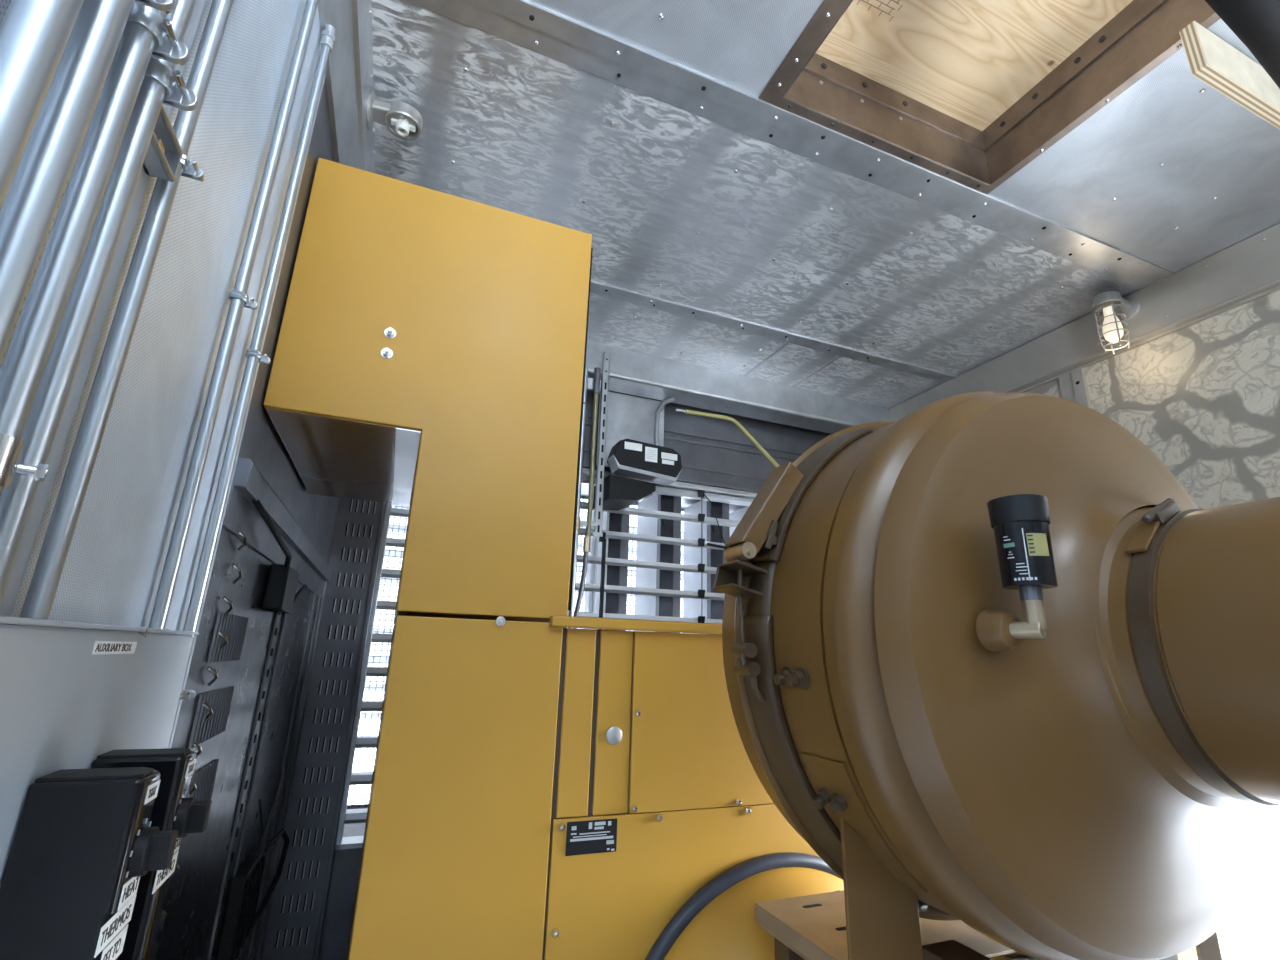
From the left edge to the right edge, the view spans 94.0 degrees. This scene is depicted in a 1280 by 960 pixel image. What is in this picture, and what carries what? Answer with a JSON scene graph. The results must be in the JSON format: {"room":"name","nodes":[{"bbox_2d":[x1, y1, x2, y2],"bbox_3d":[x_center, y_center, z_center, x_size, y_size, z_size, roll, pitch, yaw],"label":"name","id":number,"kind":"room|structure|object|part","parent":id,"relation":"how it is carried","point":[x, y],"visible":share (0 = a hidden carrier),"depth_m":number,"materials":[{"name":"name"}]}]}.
{"room":"mechanical room","nodes":[
{"label":"mechanical room","id":0,"kind":"room"},
{"bbox_2d":[0,0,339,747],"bbox_3d":[-0.525,0.197,0.227,0.100,3.120,5.900,8,-17,-21],"label":"wall","id":1,"kind":"structure","parent":0,"point":[113,568],"depth_m":0.89,"materials":[{"name":"silver metal"}]},
{"bbox_2d":[0,616,198,884],"bbox_3d":[-0.577,0.522,0.445,0.044,0.815,0.894,8,-17,-21],"label":"box","id":2,"kind":"object","parent":1,"relation":"attached to","point":[72,694],"visible":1,"depth_m":0.61,"materials":[{"name":"grey metal"}]},
{"bbox_2d":[0,767,177,959],"bbox_3d":[-0.503,0.351,0.569,0.119,0.154,0.086,8,-17,-21],"label":"thermostat","id":3,"kind":"object","parent":2,"relation":"attached to","point":[83,843],"visible":1,"depth_m":0.53,"materials":[{"name":"black plastic"}]},
{"bbox_3d":[-0.476,0.368,0.594,0.020,0.032,0.016,8,-17,-21],"label":"knob","id":4,"kind":"part","parent":3,"relation":"part of","materials":[{"name":"black plastic"}]},
{"bbox_2d":[90,748,211,959],"bbox_3d":[-0.570,0.500,0.651,0.117,0.374,0.076,8,-17,-21],"label":"thermostat","id":5,"kind":"object","parent":2,"relation":"attached to","point":[172,809],"visible":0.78,"depth_m":0.68,"materials":[{"name":"black plastic"}]},
{"bbox_3d":[-0.526,0.401,0.710,0.020,0.032,0.016,8,-17,-21],"label":"knob","id":6,"kind":"part","parent":5,"relation":"part of","materials":[{"name":"black plastic"}]},
{"bbox_2d":[0,0,205,616],"bbox_3d":[-0.554,-0.523,0.720,0.008,1.344,0.030,8,-17,-21],"label":"conduit","id":7,"kind":"object","parent":1,"relation":"attached to","point":[17,573],"visible":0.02,"depth_m":0.60,"materials":[{"name":"metal"}]},
{"bbox_2d":[20,0,233,619],"bbox_3d":[-0.550,-0.581,0.771,0.020,1.484,0.020,8,-17,-21],"label":"conduit","id":8,"kind":"object","parent":1,"relation":"attached to","point":[45,580],"visible":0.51,"depth_m":0.63,"materials":[{"name":"metal"}]},
{"bbox_2d":[180,151,203,181],"bbox_3d":[-0.552,-0.380,0.722,0.035,0.016,0.046,-13,-22,41],"label":"clamp","id":9,"kind":"object","parent":8,"relation":"attached to","point":[193,171],"visible":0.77,"depth_m":0.73,"materials":[{"name":"metal"}]},
{"bbox_2d":[143,104,182,181],"bbox_3d":[-0.476,-0.409,0.523,0.026,0.044,0.367,8,-17,-21],"label":"bracket","id":10,"kind":"object","parent":1,"relation":"attached to","point":[164,153],"visible":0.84,"depth_m":0.67,"materials":[{"name":"metal"}]},
{"bbox_2d":[0,0,83,210],"bbox_3d":[-0.398,-0.653,0.506,0.029,1.484,0.029,8,-17,-21],"label":"conduit","id":11,"kind":"object","parent":10,"relation":"attached to","point":[34,34],"visible":1,"depth_m":0.39,"materials":[{"name":"metal"}]},
{"bbox_2d":[0,0,134,369],"bbox_3d":[-0.418,-0.640,0.553,0.027,1.484,0.027,8,-17,-21],"label":"conduit","id":12,"kind":"object","parent":10,"relation":"attached to","point":[34,197],"visible":1,"depth_m":0.43,"materials":[{"name":"metal"}]},
{"bbox_2d":[134,0,175,13],"bbox_3d":[-0.421,-0.421,0.499,0.042,0.023,0.056,-11,-21,37],"label":"clamp","id":13,"kind":"object","parent":12,"relation":"attached to","point":[166,6],"visible":1,"depth_m":0.51,"materials":[{"name":"metal"}]},
{"bbox_2d":[0,8,165,497],"bbox_3d":[-0.437,-0.628,0.598,0.022,1.484,0.022,8,-17,-21],"label":"conduit","id":14,"kind":"object","parent":10,"relation":"attached to","point":[24,363],"visible":1,"depth_m":0.46,"materials":[{"name":"metal"}]},
{"bbox_2d":[0,433,48,489],"bbox_3d":[-0.450,-0.011,0.425,0.027,0.035,0.046,-10,-20,36],"label":"coupling","id":15,"kind":"object","parent":14,"relation":"attached to","point":[11,447],"visible":1,"depth_m":0.42,"materials":[{"name":"metal"}]},
{"bbox_2d":[127,2,189,64],"bbox_3d":[-0.440,-0.402,0.542,0.046,0.023,0.048,8,-17,-21],"label":"clamp","id":16,"kind":"object","parent":14,"relation":"attached to","point":[167,47],"visible":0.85,"depth_m":0.54,"materials":[{"name":"metal"}]},
{"bbox_2d":[0,0,195,603],"bbox_3d":[-0.453,-0.617,0.636,0.020,1.484,0.020,8,-17,-21],"label":"conduit","id":17,"kind":"object","parent":10,"relation":"attached to","point":[16,502],"visible":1,"depth_m":0.49,"materials":[{"name":"metal"}]},
{"bbox_2d":[144,56,198,110],"bbox_3d":[-0.456,-0.379,0.577,0.044,0.023,0.046,8,-17,-21],"label":"clamp","id":18,"kind":"object","parent":17,"relation":"attached to","point":[177,95],"visible":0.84,"depth_m":0.57,"materials":[{"name":"metal"}]},
{"bbox_2d":[148,0,318,628],"bbox_3d":[-0.681,-0.418,1.049,0.032,1.322,0.032,8,-17,-21],"label":"conduit","id":19,"kind":"object","parent":1,"relation":"attached to","point":[176,547],"visible":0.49,"depth_m":0.99,"materials":[{"name":"metal"}]},
{"bbox_2d":[229,290,257,308],"bbox_3d":[-0.680,-0.309,1.026,0.035,0.016,0.046,-13,-22,41],"label":"clamp","id":20,"kind":"object","parent":19,"relation":"attached to","point":[250,303],"visible":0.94,"depth_m":1.02,"materials":[{"name":"metal"}]},
{"bbox_2d":[168,24,335,747],"bbox_3d":[-0.766,0.426,0.958,0.031,3.077,0.031,8,-17,-21],"label":"conduit","id":21,"kind":"object","parent":1,"relation":"attached to","point":[327,38],"visible":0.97,"depth_m":1.15,"materials":[{"name":"metal"}]},
{"bbox_2d":[179,689,195,699],"bbox_3d":[-0.760,0.355,0.988,0.034,0.016,0.046,-13,-22,41],"label":"clamp","id":22,"kind":"object","parent":21,"relation":"attached to","point":[185,694],"visible":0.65,"depth_m":0.99,"materials":[{"name":"metal"}]},
{"bbox_2d":[245,348,270,363],"bbox_3d":[-0.742,-0.239,1.162,0.034,0.016,0.046,-13,-22,41],"label":"clamp","id":23,"kind":"object","parent":21,"relation":"attached to","point":[265,359],"visible":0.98,"depth_m":1.15,"materials":[{"name":"metal"}]},
{"bbox_2d":[264,158,592,625],"bbox_3d":[-0.643,-0.127,1.850,0.739,1.139,0.880,8,-17,-21],"label":"box","id":24,"kind":"object","parent":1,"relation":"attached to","point":[430,355],"visible":0.98,"depth_m":1.50,"materials":[{"name":"yellow metal"}]},
{"bbox_2d":[343,484,746,836],"bbox_3d":[-0.167,1.113,3.997,3.680,3.500,0.890,8,-17,-21],"label":"wall","id":25,"kind":"structure","parent":0,"point":[353,829],"depth_m":4.22,"materials":[{"name":"metal"}]},
{"bbox_2d":[347,497,683,808],"bbox_3d":[-0.296,1.116,4.163,3.000,2.040,0.006,8,-17,-21],"label":"wire mesh","id":26,"kind":"object","parent":25,"relation":"attached to","point":[394,517],"visible":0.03,"depth_m":3.71,"materials":[{"name":"metal"}]},
{"bbox_2d":[347,496,683,808],"bbox_3d":[-0.325,1.136,4.232,3.000,2.040,0.120,8,-17,-21],"label":"louvres","id":27,"kind":"object","parent":25,"relation":"attached to","point":[378,687],"visible":0.02,"depth_m":3.88,"materials":[{"name":"metal"}]},
{"bbox_3d":[-0.325,1.136,4.232,3.000,2.040,0.120,8,-17,-21],"label":"frame","id":28,"kind":"part","parent":27,"relation":"part of","materials":[{"name":"metal"}]},
{"bbox_2d":[335,468,757,849],"bbox_3d":[-0.074,0.946,3.576,2.854,1.994,0.164,8,-17,-21],"label":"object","id":29,"kind":"object","parent":25,"relation":"attached to","point":[677,489],"visible":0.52,"depth_m":3.63,"materials":[{"name":"metal"}]},
{"bbox_3d":[-0.106,1.789,3.348,2.810,0.044,0.125,8,-17,-21],"label":"blade","id":30,"kind":"part","parent":29,"relation":"part of","materials":[{"name":"metal"}]},
{"bbox_3d":[-0.101,1.631,3.394,2.810,0.044,0.125,8,-17,-21],"label":"blade","id":31,"kind":"part","parent":29,"relation":"part of","materials":[{"name":"metal"}]},
{"bbox_3d":[-0.097,1.473,3.440,2.810,0.044,0.125,8,-17,-21],"label":"blade","id":32,"kind":"part","parent":29,"relation":"part of","materials":[{"name":"metal"}]},
{"bbox_3d":[-0.092,1.315,3.487,2.810,0.044,0.125,8,-17,-21],"label":"blade","id":33,"kind":"part","parent":29,"relation":"part of","materials":[{"name":"metal"}]},
{"bbox_3d":[-0.087,1.157,3.533,2.810,0.044,0.125,8,-17,-21],"label":"blade","id":34,"kind":"part","parent":29,"relation":"part of","materials":[{"name":"metal"}]},
{"bbox_3d":[-0.083,1.000,3.579,2.810,0.044,0.125,8,-17,-21],"label":"blade","id":35,"kind":"part","parent":29,"relation":"part of","materials":[{"name":"metal"}]},
{"bbox_3d":[-0.078,0.842,3.625,2.810,0.044,0.125,8,-17,-21],"label":"blade","id":36,"kind":"part","parent":29,"relation":"part of","materials":[{"name":"metal"}]},
{"bbox_3d":[-0.069,0.526,3.718,2.810,0.044,0.125,8,-17,-21],"label":"blade","id":37,"kind":"part","parent":29,"relation":"part of","materials":[{"name":"metal"}]},
{"bbox_3d":[-0.073,0.684,3.671,2.810,0.044,0.125,8,-17,-21],"label":"blade","id":38,"kind":"part","parent":29,"relation":"part of","materials":[{"name":"metal"}]},
{"bbox_3d":[-0.064,0.368,3.764,2.810,0.044,0.125,8,-17,-21],"label":"blade","id":39,"kind":"part","parent":29,"relation":"part of","materials":[{"name":"metal"}]},
{"bbox_3d":[-0.059,0.211,3.810,2.810,0.044,0.125,8,-17,-21],"label":"blade","id":40,"kind":"part","parent":29,"relation":"part of","materials":[{"name":"metal"}]},
{"bbox_3d":[-0.054,0.053,3.856,2.810,0.044,0.125,8,-17,-21],"label":"blade","id":41,"kind":"part","parent":29,"relation":"part of","materials":[{"name":"metal"}]},
{"bbox_3d":[0.393,0.680,3.794,0.005,1.250,0.005,1,-16,1],"label":"linkage rod","id":42,"kind":"part","parent":29,"relation":"part of","materials":[{"name":"black plastic"}]},
{"bbox_3d":[0.501,0.275,3.932,0.177,0.374,0.016,6,-17,-14],"label":"linkage arm","id":43,"kind":"part","parent":29,"relation":"part of","materials":[{"name":"black plastic"}]},
{"bbox_2d":[583,506,629,630],"bbox_3d":[-0.241,1.042,3.884,0.152,2.010,0.430,8,-17,-21],"label":"sound baffle","id":44,"kind":"object","parent":25,"relation":"attached to","point":[616,603],"visible":0.02,"depth_m":3.85,"materials":[{"name":"metal"}]},
{"bbox_2d":[635,494,680,632],"bbox_3d":[0.107,1.091,4.018,0.152,2.010,0.430,8,-17,-21],"label":"sound baffle","id":45,"kind":"object","parent":25,"relation":"attached to","point":[649,605],"visible":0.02,"depth_m":4.04,"materials":[{"name":"metal"}]},
{"bbox_2d":[683,500,729,634],"bbox_3d":[0.459,1.141,4.152,0.152,2.010,0.430,8,-17,-21],"label":"sound baffle","id":46,"kind":"object","parent":25,"relation":"attached to","point":[711,609],"visible":0.08,"depth_m":4.21,"materials":[{"name":"metal"}]},
{"bbox_2d":[729,506,748,535],"bbox_3d":[0.810,1.191,4.287,0.152,2.010,0.430,8,-17,-21],"label":"sound baffle","id":47,"kind":"object","parent":25,"relation":"attached to","point":[737,515],"visible":0.04,"depth_m":4.59,"materials":[{"name":"metal"}]},
{"bbox_2d":[318,389,831,959],"bbox_3d":[0.062,0.999,3.582,3.580,3.506,0.080,8,-17,-21],"label":"wall","id":48,"kind":"structure","parent":0,"point":[714,452],"depth_m":4.04,"materials":[{"name":"metal"}]},
{"bbox_2d":[261,498,386,959],"bbox_3d":[-1.470,0.847,2.916,0.226,3.230,0.063,8,-17,-21],"label":"panel","id":49,"kind":"object","parent":48,"relation":"attached to","point":[300,894],"visible":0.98,"depth_m":2.79,"materials":[{"name":"metal"}]},
{"bbox_2d":[371,0,1279,407],"bbox_3d":[1.234,-1.444,1.431,3.780,0.056,6.100,8,-17,-21],"label":"ceiling","id":50,"kind":"structure","parent":0,"point":[677,205],"depth_m":2.41,"materials":[{"name":"metal"}]},
{"bbox_2d":[744,343,788,376],"bbox_3d":[0.787,-0.751,3.756,0.015,0.004,0.490,8,-17,-21],"label":"trim","id":51,"kind":"structure","parent":50,"relation":"attached to","point":[786,344],"depth_m":3.73,"materials":[{"name":"metal"}]},
{"bbox_2d":[792,356,841,386],"bbox_3d":[1.143,-0.700,3.893,0.015,0.004,0.490,8,-17,-21],"label":"trim","id":52,"kind":"structure","parent":50,"relation":"attached to","point":[837,358],"depth_m":3.87,"materials":[{"name":"metal"}]},
{"bbox_2d":[758,0,1220,193],"bbox_3d":[1.107,-1.465,1.710,1.066,0.256,1.143,8,-17,-21],"label":"frame","id":53,"kind":"object","parent":50,"relation":"attached to","point":[807,84],"visible":0.96,"depth_m":2.09,"materials":[{"name":"wood"}]},
{"bbox_2d":[816,0,1132,130],"bbox_3d":[1.131,-1.594,1.753,1.066,0.019,1.176,8,-17,-21],"label":"plywood panel","id":54,"kind":"object","parent":53,"relation":"on","point":[968,61],"visible":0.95,"depth_m":2.05,"materials":[{"name":"wood"}]},
{"bbox_2d":[1179,21,1279,128],"bbox_3d":[1.972,-1.182,1.858,0.841,0.163,0.036,8,-17,-21],"label":"plywood board","id":55,"kind":"object","parent":50,"relation":"hanging from","point":[1211,59],"visible":0.92,"depth_m":1.74,"materials":[{"name":"beige wood"}]},
{"bbox_2d":[1205,0,1279,88],"bbox_3d":[1.445,-1.155,1.279,1.458,0.576,0.277,10,-18,-26],"label":"duct","id":56,"kind":"object","parent":50,"relation":"attached to","point":[1256,23],"visible":1,"depth_m":1.20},
{"bbox_2d":[1024,290,1279,959],"bbox_3d":[2.688,0.622,2.029,0.080,3.500,6.900,8,-17,-21],"label":"wall","id":57,"kind":"structure","parent":0,"point":[1203,397],"depth_m":2.65,"materials":[{"name":"beige stone"}]},
{"bbox_2d":[591,351,609,541],"bbox_3d":[-0.212,-0.214,3.431,0.075,1.145,0.040,8,-17,-21],"label":"strut","id":58,"kind":"object","parent":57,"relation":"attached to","point":[598,514],"visible":1,"depth_m":3.40,"materials":[{"name":"metal"}]},
{"bbox_2d":[580,521,596,527],"bbox_3d":[-0.316,0.236,3.232,0.170,0.025,0.029,8,-17,-21],"label":"support","id":59,"kind":"object","parent":58,"relation":"attached to","point":[582,523],"visible":0.56,"depth_m":3.24,"materials":[{"name":"metal"}]},
{"bbox_2d":[569,366,587,615],"bbox_3d":[-0.335,0.059,3.262,0.037,1.500,0.037,8,-17,-21],"label":"conduit","id":60,"kind":"object","parent":59,"relation":"attached to","point":[571,612],"visible":0.47,"depth_m":3.24,"materials":[{"name":"metal"}]},
{"bbox_2d":[583,367,600,552],"bbox_3d":[-0.267,-0.132,3.349,0.041,1.080,0.048,8,-17,-21],"label":"conduit","id":61,"kind":"object","parent":59,"relation":"attached to","point":[597,371],"visible":1,"depth_m":3.33,"materials":[{"name":"metal"}]},
{"bbox_2d":[574,552,587,628],"bbox_3d":[-0.319,0.596,3.207,0.084,0.523,0.040,-10,-20,35],"label":"cable","id":62,"kind":"object","parent":61,"relation":"hanging from","point":[585,555],"visible":0.54,"depth_m":3.21,"materials":[{"name":"rubber"}]},
{"bbox_2d":[587,378,600,389],"bbox_3d":[-0.308,-0.575,3.496,0.160,0.090,0.020,8,-17,-21],"label":"plate","id":63,"kind":"object","parent":58,"relation":"attached to","point":[590,380],"visible":0.23,"depth_m":3.49,"materials":[{"name":"white plastic"}]},
{"bbox_2d":[598,541,605,629],"bbox_3d":[-0.206,0.622,3.232,0.015,0.610,0.030,8,-17,-21],"label":"bar","id":64,"kind":"object","parent":58,"relation":"attached to","point":[602,581],"visible":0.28,"depth_m":3.24,"materials":[{"name":"black metal"}]},
{"bbox_2d":[586,341,890,433],"bbox_3d":[0.192,-0.639,3.851,3.580,0.200,0.195,8,-17,-21],"label":"beam","id":65,"kind":"structure","parent":57,"relation":"attached to","point":[630,372],"depth_m":3.92,"materials":[{"name":"metal"}]},
{"bbox_2d":[596,390,663,466],"bbox_3d":[-0.053,-0.301,3.780,0.445,0.499,0.008,8,-17,-21],"label":"sheet","id":66,"kind":"object","parent":65,"relation":"attached to","point":[628,417],"visible":0.54,"depth_m":3.80,"materials":[{"name":"metal"}]},
{"bbox_2d":[593,439,681,510],"bbox_3d":[-0.019,-0.008,3.504,0.424,0.342,0.363,8,-17,-21],"label":"control box","id":67,"kind":"object","parent":66,"relation":"attached to","point":[635,459],"visible":1,"depth_m":3.36,"materials":[{"name":"black plastic"}]},
{"bbox_2d":[593,474,655,510],"bbox_3d":[-0.095,0.090,3.484,0.280,0.140,0.291,8,-17,-21],"label":"hood","id":68,"kind":"object","parent":67,"relation":"attached to","point":[620,492],"depth_m":3.36,"materials":[{"name":"black plastic"}]},
{"bbox_2d":[675,408,779,467],"bbox_3d":[0.608,-0.207,3.736,0.854,0.391,0.026,8,-17,-21],"label":"conduit","id":69,"kind":"object","parent":67,"relation":"attached to","point":[685,411],"visible":0.93,"depth_m":3.77,"materials":[{"name":"metal"}]},
{"bbox_2d":[654,397,673,445],"bbox_3d":[0.142,-0.335,3.751,0.066,0.463,0.192,-10,-20,34],"label":"cable","id":70,"kind":"object","parent":65,"relation":"hanging from","point":[663,403],"visible":0.8,"depth_m":3.72,"materials":[{"name":"metal"}]},
{"bbox_2d":[590,281,956,382],"bbox_3d":[0.414,-0.888,3.306,3.540,0.016,0.100,8,-17,-21],"label":"trim","id":71,"kind":"structure","parent":57,"relation":"attached to","point":[598,288],"depth_m":3.40,"materials":[{"name":"metal"}]},
{"bbox_2d":[403,0,1174,288],"bbox_3d":[0.862,-1.184,2.248,3.540,0.016,0.143,8,-17,-21],"label":"ceiling beam","id":72,"kind":"structure","parent":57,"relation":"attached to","point":[526,24],"depth_m":2.08,"materials":[{"name":"metal"}]},
{"bbox_2d":[1058,368,1091,408],"bbox_3d":[2.321,-0.061,3.091,0.026,1.086,0.130,8,-17,-21],"label":"trim","id":73,"kind":"structure","parent":57,"relation":"attached to","point":[1073,386],"depth_m":3.19,"materials":[{"name":"grey metal"}]},
{"bbox_2d":[889,223,1279,421],"bbox_3d":[2.859,-1.062,2.012,0.058,0.260,5.900,8,-17,-21],"label":"beam","id":74,"kind":"structure","parent":57,"relation":"attached to","point":[1244,272],"depth_m":2.89,"materials":[{"name":"grey metal"}]},
{"bbox_2d":[1091,291,1139,354],"bbox_3d":[2.333,-0.768,2.918,0.215,0.319,0.118,8,-17,-21],"label":"lamp","id":75,"kind":"object","parent":57,"relation":"attached to","point":[1112,309],"visible":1,"depth_m":2.88,"materials":[{"name":"grey metal"}]},
{"bbox_2d":[1096,301,1124,343],"bbox_3d":[2.287,-0.756,2.895,0.088,0.202,0.088,8,-17,-21],"label":"glass jar","id":76,"kind":"object","parent":75,"relation":"on","point":[1110,320],"depth_m":2.87,"materials":[{"name":"clear glass"}]},
{"bbox_3d":[2.362,-0.869,2.959,0.155,0.038,0.088,8,-17,-21],"label":"arm","id":77,"kind":"part","parent":75,"relation":"part of","materials":[{"name":"grey metal"}]},
{"bbox_3d":[2.429,-0.853,2.982,0.014,0.116,0.116,8,-17,-21],"label":"mounting plate","id":78,"kind":"part","parent":75,"relation":"part of","materials":[{"name":"grey metal"}]},
{"bbox_2d":[1200,924,1230,959],"bbox_3d":[2.668,1.155,1.714,0.060,2.300,1.920,8,-17,-21],"label":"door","id":79,"kind":"structure","parent":57,"relation":"in","point":[1215,947],"depth_m":2.38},
{"bbox_3d":[0.962,2.076,0.835,3.780,0.060,7.000,8,-17,-21],"label":"floor","id":80,"kind":"structure","parent":0,"visible":0},
{"bbox_2d":[346,615,1197,959],"bbox_3d":[0.493,1.412,1.896,2.610,1.784,1.185,8,-17,-21],"label":"enclosure","id":81,"kind":"object","parent":80,"relation":"on","point":[539,790],"visible":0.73,"depth_m":1.35,"materials":[{"name":"yellow metal"}]},
{"bbox_3d":[-0.575,1.296,1.579,0.378,1.768,1.002,8,-17,-21],"label":"panel","id":82,"kind":"part","parent":81,"relation":"part of","materials":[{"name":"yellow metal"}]},
{"bbox_3d":[0.916,0.716,1.817,2.023,0.414,0.013,8,-17,-21],"label":"access panel","id":83,"kind":"part","parent":81,"relation":"part of","materials":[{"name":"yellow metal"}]},
{"bbox_3d":[0.806,1.548,1.539,2.204,1.341,0.011,8,-17,-21],"label":"access panel","id":84,"kind":"part","parent":81,"relation":"part of","materials":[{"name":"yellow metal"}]},
{"bbox_2d":[755,818,1178,959],"bbox_3d":[0.593,1.338,1.036,0.715,1.449,0.468,8,-17,-21],"label":"stand","id":85,"kind":"object","parent":80,"relation":"on","point":[875,916],"visible":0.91,"depth_m":0.99,"materials":[{"name":"beige paint"}]},
{"bbox_3d":[0.381,1.266,0.815,0.147,1.449,0.008,8,-17,-21],"label":"leg","id":86,"kind":"part","parent":85,"relation":"part of","materials":[{"name":"beige paint"}]},
{"bbox_3d":[0.609,0.925,1.234,0.654,0.048,0.333,8,-17,-21],"label":"slotted plate","id":87,"kind":"part","parent":85,"relation":"part of","materials":[{"name":"metal"}]},
{"bbox_2d":[713,391,1279,959],"bbox_3d":[0.966,0.159,0.594,1.107,1.060,1.910,8,-17,-21],"label":"housing","id":88,"kind":"object","parent":85,"relation":"on","point":[1106,785],"visible":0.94,"depth_m":0.88,"materials":[{"name":"beige paint"}]},
{"bbox_2d":[725,461,803,552],"bbox_3d":[0.254,0.059,1.213,0.153,0.198,0.064,8,-17,-21],"label":"bracket","id":89,"kind":"object","parent":88,"relation":"attached to","point":[765,526],"depth_m":1.18,"materials":[{"name":"metal"}]},
{"bbox_3d":[0.255,0.106,1.156,0.032,0.060,0.009,8,-17,-21],"label":"rivet plate","id":90,"kind":"part","parent":88,"relation":"part of","materials":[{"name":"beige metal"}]},
{"bbox_2d":[976,494,1057,651],"bbox_3d":[0.538,0.134,0.847,0.079,0.213,0.096,8,-17,-21],"label":"indicator","id":91,"kind":"object","parent":88,"relation":"attached to","point":[1020,523],"visible":1,"depth_m":0.83,"materials":[{"name":"black plastic"}]},
{"bbox_3d":[0.544,0.158,0.831,0.028,0.021,0.028,8,-17,-21],"label":"stem","id":92,"kind":"part","parent":91,"relation":"part of","materials":[{"name":"metal"}]},
{"bbox_3d":[0.744,1.380,0.832,0.430,1.262,0.012,8,-17,-21],"label":"leg","id":93,"kind":"part","parent":85,"relation":"part of","materials":[{"name":"beige metal"}]},
{"bbox_3d":[-0.520,0.015,0.280,0.100,3.500,5.900,8,-17,-21],"label":"wall","id":94,"kind":"structure","parent":0,"visible":0},
{"bbox_2d":[152,457,332,959],"bbox_3d":[-1.234,1.170,1.825,0.078,2.010,2.030,8,-17,-21],"label":"door","id":95,"kind":"structure","parent":94,"relation":"in","point":[250,670],"depth_m":1.54,"materials":[{"name":"metal"}]},
{"bbox_2d":[216,752,289,959],"bbox_3d":[-1.284,1.240,2.041,0.064,0.511,0.630,7,-17,-18],"label":"cable","id":96,"kind":"object","parent":95,"relation":"attached to","point":[241,915],"depth_m":1.81,"materials":[{"name":"black plastic"}]},
{"bbox_2d":[252,500,307,613],"bbox_3d":[-1.020,0.263,1.710,0.060,0.217,0.952,8,-17,-21],"label":"door handle","id":97,"kind":"object","parent":95,"relation":"attached to","point":[279,596],"depth_m":1.66,"materials":[{"name":"black plastic"}]},
{"bbox_3d":[-0.921,0.156,1.518,0.036,0.114,0.483,8,-17,-20],"label":"arm","id":98,"kind":"part","parent":97,"relation":"part of","materials":[{"name":"black plastic"}]},
{"bbox_3d":[-1.126,0.386,1.966,0.021,0.113,0.354,8,-18,-22],"label":"arm","id":99,"kind":"part","parent":97,"relation":"part of","materials":[{"name":"black plastic"}]},
{"bbox_2d":[318,0,360,168],"bbox_3d":[-0.418,-1.325,0.699,0.034,0.190,5.900,8,-17,-21],"label":"trim","id":100,"kind":"structure","parent":94,"relation":"attached to","point":[340,74],"depth_m":1.59,"materials":[{"name":"metal"}]},
{"bbox_2d":[352,0,375,172],"bbox_3d":[-0.406,-1.535,0.763,0.046,0.250,5.900,8,-17,-21],"label":"trim","id":101,"kind":"structure","parent":94,"relation":"attached to","point":[361,9],"depth_m":1.79,"materials":[{"name":"metal"}]},
{"bbox_2d":[366,91,422,140],"bbox_3d":[-0.821,-1.214,2.008,0.168,0.116,0.117,8,-17,-21],"label":"lamp","id":102,"kind":"object","parent":94,"relation":"attached to","point":[401,119],"visible":1,"depth_m":1.99,"materials":[{"name":"grey metal"}]},
{"bbox_3d":[-0.892,-1.224,1.981,0.014,0.116,0.116,8,-17,-21],"label":"mounting plate","id":103,"kind":"part","parent":102,"relation":"part of","materials":[{"name":"grey metal"}]},
{"bbox_3d":[-0.848,-1.224,2.000,0.108,0.038,0.088,8,-17,-21],"label":"arm","id":104,"kind":"part","parent":102,"relation":"part of","materials":[{"name":"grey metal"}]},
{"bbox_2d":[396,116,412,136],"bbox_3d":[-0.798,-1.197,2.013,0.060,0.058,0.060,8,-17,-21],"label":"socket","id":105,"kind":"object","parent":102,"relation":"attached to","point":[404,125],"depth_m":2.00,"materials":[{"name":"beige ceramic"}]},
{"label":"outside","id":106,"kind":"structure","parent":0,"visible":0},
{"bbox_2d":[347,692,1279,959],"bbox_3d":[-0.056,1.871,-0.548,60.000,0.100,60.000,8,-17,-21],"label":"ground","id":107,"kind":"structure","parent":106,"point":[1262,925],"depth_m":5.95,"materials":[{"name":"white"}]}
]}

